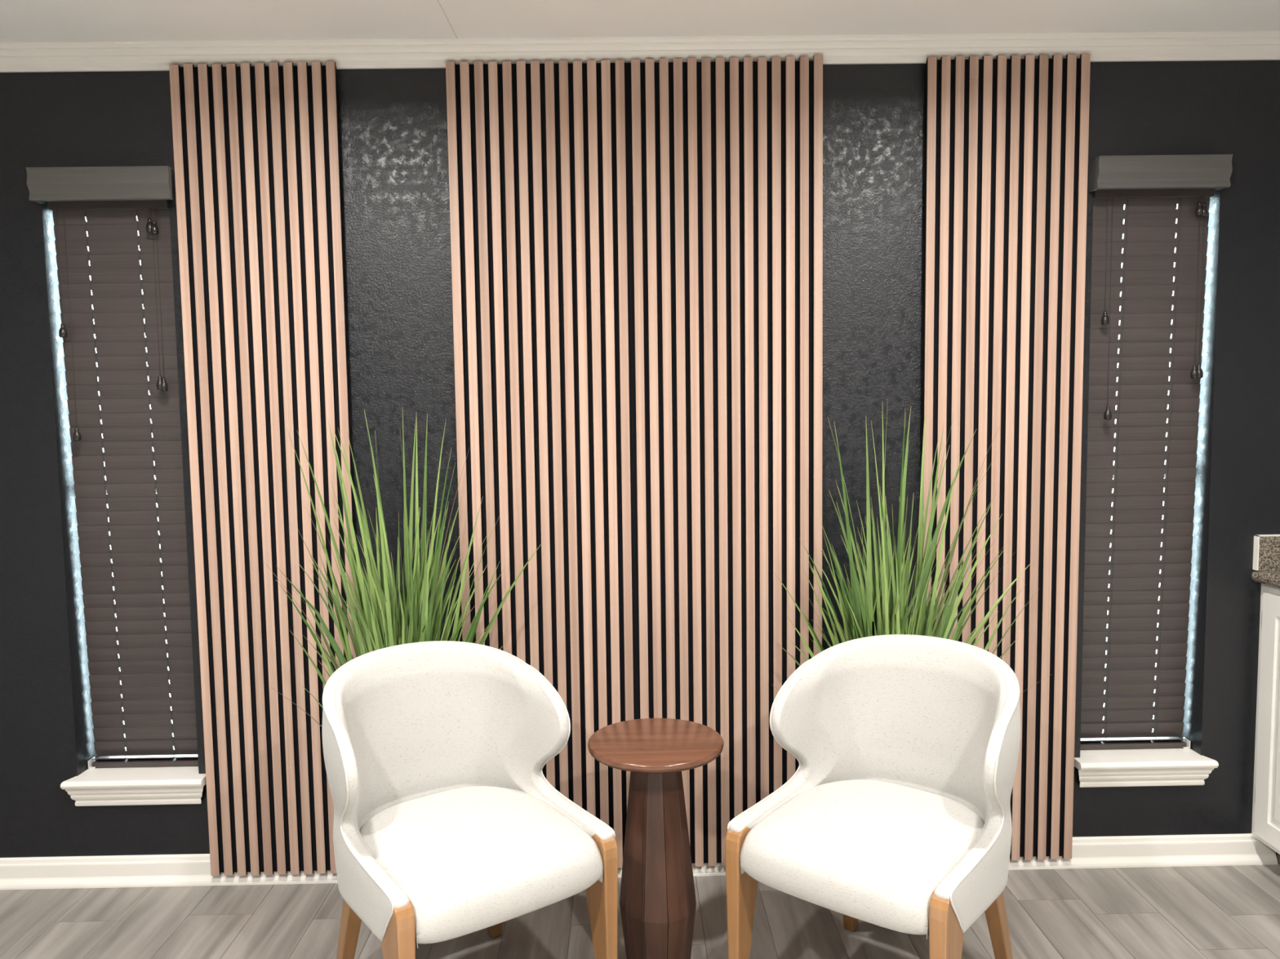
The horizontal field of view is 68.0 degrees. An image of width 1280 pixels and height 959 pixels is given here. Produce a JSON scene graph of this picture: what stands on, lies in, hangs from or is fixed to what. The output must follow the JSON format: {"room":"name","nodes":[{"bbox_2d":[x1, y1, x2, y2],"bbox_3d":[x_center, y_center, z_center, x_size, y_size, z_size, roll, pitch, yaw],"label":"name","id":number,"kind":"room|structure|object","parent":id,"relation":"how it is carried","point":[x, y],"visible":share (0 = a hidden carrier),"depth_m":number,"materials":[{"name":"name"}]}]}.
{"room":"sitting room","nodes":[
{"label":"sitting room","id":0,"kind":"room"},
{"bbox_2d":[0,60,1279,857],"bbox_3d":[-0.141,-0.024,2.890,5.240,2.458,0.170,-1,5,-1],"label":"wall","id":1,"kind":"structure","parent":0,"point":[393,122],"depth_m":2.79,"materials":[{"name":"black paint"}]},
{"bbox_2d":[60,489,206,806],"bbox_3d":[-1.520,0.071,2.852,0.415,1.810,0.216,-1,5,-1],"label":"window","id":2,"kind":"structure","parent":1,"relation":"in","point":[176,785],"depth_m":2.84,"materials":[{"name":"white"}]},
{"bbox_2d":[25,165,198,769],"bbox_3d":[-1.512,0.002,2.813,0.395,1.778,0.168,-1,5,-1],"label":"window blind","id":3,"kind":"object","parent":2,"relation":"attached to","point":[105,202],"visible":0.91,"depth_m":2.83,"materials":[{"name":"brown wood"}]},
{"bbox_2d":[168,61,357,875],"bbox_3d":[-1.075,0.007,2.771,0.464,2.372,0.020,-1,5,-1],"label":"panel","id":4,"kind":"object","parent":1,"relation":"attached to","point":[256,148],"visible":0.86,"depth_m":2.75,"materials":[{"name":"brown wood"}]},
{"bbox_2d":[445,54,822,868],"bbox_3d":[0.001,-0.011,2.784,1.066,2.377,0.020,-1,5,-1],"label":"panel","id":5,"kind":"object","parent":1,"relation":"attached to","point":[637,246],"visible":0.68,"depth_m":2.76,"materials":[{"name":"brown wood"}]},
{"bbox_2d":[0,833,1277,889],"bbox_3d":[-0.396,1.169,2.885,4.695,0.089,0.024,-1,5,-1],"label":"baseboard","id":6,"kind":"structure","parent":1,"relation":"attached to","point":[1204,850],"depth_m":2.88,"materials":[{"name":"beige paint"}]},
{"bbox_2d":[0,31,1279,72],"bbox_3d":[-0.157,-1.209,2.684,5.240,0.062,0.052,-1,5,-1],"label":"trim","id":7,"kind":"structure","parent":1,"relation":"attached to","point":[433,53],"depth_m":2.68,"materials":[{"name":"beige paint"}]},
{"bbox_2d":[922,53,1090,860],"bbox_3d":[1.064,-0.025,2.796,0.464,2.372,0.020,-1,5,-1],"label":"panel","id":8,"kind":"object","parent":1,"relation":"attached to","point":[1006,143],"visible":0.73,"depth_m":2.77,"materials":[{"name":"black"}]},
{"bbox_2d":[1074,204,1218,787],"bbox_3d":[1.515,0.026,2.887,0.417,1.810,0.216,-1,5,-1],"label":"window","id":9,"kind":"structure","parent":1,"relation":"in","point":[1157,766],"depth_m":2.87,"materials":[{"name":"white"}]},
{"bbox_2d":[1080,154,1233,750],"bbox_3d":[1.507,-0.043,2.849,0.381,1.778,0.168,-1,5,-1],"label":"window blind","id":10,"kind":"object","parent":9,"relation":"attached to","point":[1150,188],"visible":0.92,"depth_m":2.87,"materials":[{"name":"brown wood"}]},
{"bbox_2d":[1257,536,1279,570],"bbox_3d":[2.163,0.216,2.844,0.636,0.103,0.020,-1,5,-1],"label":"backsplash","id":11,"kind":"structure","parent":1,"relation":"attached to","point":[1268,546],"depth_m":2.83,"materials":[{"name":"stone"}]},
{"bbox_2d":[0,863,1279,958],"bbox_3d":[-0.082,1.487,-0.285,5.240,0.050,6.401,-1,5,-1],"label":"floor","id":12,"kind":"structure","parent":0,"point":[1197,912],"depth_m":2.62,"materials":[{"name":"grey wood"}]},
{"bbox_2d":[264,410,542,727],"bbox_3d":[-0.625,0.519,2.601,0.725,1.435,0.290,-1,5,-1],"label":"potted grass","id":13,"kind":"object","parent":12,"relation":"on","point":[380,624],"depth_m":2.55,"materials":[{"name":"green plant"}]},
{"bbox_2d":[322,640,617,958],"bbox_3d":[-0.424,0.851,2.218,0.554,0.828,0.623,-4,6,-35],"label":"armchair","id":14,"kind":"object","parent":12,"relation":"on","point":[449,824],"visible":1,"depth_m":2.21,"materials":[{"name":"beige fabric"}]},
{"bbox_2d":[359,786,603,948],"bbox_3d":[-0.384,0.842,2.159,0.438,0.132,0.478,-4,6,-35],"label":"seat cushion","id":15,"kind":"object","parent":14,"relation":"on","point":[462,861],"depth_m":2.04,"materials":[{"name":"beige fabric"}]},
{"bbox_2d":[587,718,724,958],"bbox_3d":[0.043,0.946,2.383,0.338,0.600,0.338,-1,5,-1],"label":"pedestal table","id":16,"kind":"object","parent":12,"relation":"on","point":[658,901],"visible":1,"depth_m":2.31,"materials":[{"name":"brown wood"}]},
{"bbox_2d":[724,634,1020,958],"bbox_3d":[0.574,0.837,2.225,0.554,0.828,0.623,3,6,39],"label":"armchair","id":17,"kind":"object","parent":12,"relation":"on","point":[894,814],"visible":1,"depth_m":2.21,"materials":[{"name":"beige fabric"}]},
{"bbox_2d":[740,779,984,939],"bbox_3d":[0.529,0.829,2.169,0.438,0.132,0.478,3,6,39],"label":"seat cushion","id":18,"kind":"object","parent":17,"relation":"on","point":[879,853],"depth_m":2.06,"materials":[{"name":"beige fabric"}]},
{"bbox_2d":[772,399,1050,694],"bbox_3d":[0.752,0.498,2.620,0.784,1.437,0.285,-1,5,-1],"label":"potted grass","id":19,"kind":"object","parent":12,"relation":"on","point":[869,615],"depth_m":2.57,"materials":[{"name":"green plant"}]},
{"bbox_2d":[1251,583,1279,864],"bbox_3d":[2.181,0.791,2.248,0.631,0.872,1.300,-1,5,-1],"label":"base cabinet","id":20,"kind":"object","parent":12,"relation":"on","point":[1265,827],"visible":0.91,"depth_m":2.81,"materials":[{"name":"white paint"}]},
{"bbox_2d":[1251,534,1279,588],"bbox_3d":[2.168,0.284,2.202,0.643,0.144,1.310,-1,5,-1],"label":"countertop","id":21,"kind":"structure","parent":20,"relation":"on","point":[1266,548],"depth_m":2.83,"materials":[{"name":"stone"}]},
{"bbox_2d":[0,0,1279,42],"bbox_3d":[-0.118,-1.045,-0.401,5.240,0.100,6.570,-1,5,-1],"label":"ceiling","id":22,"kind":"structure","parent":0,"point":[20,20],"depth_m":2.52,"materials":[{"name":"paint"}]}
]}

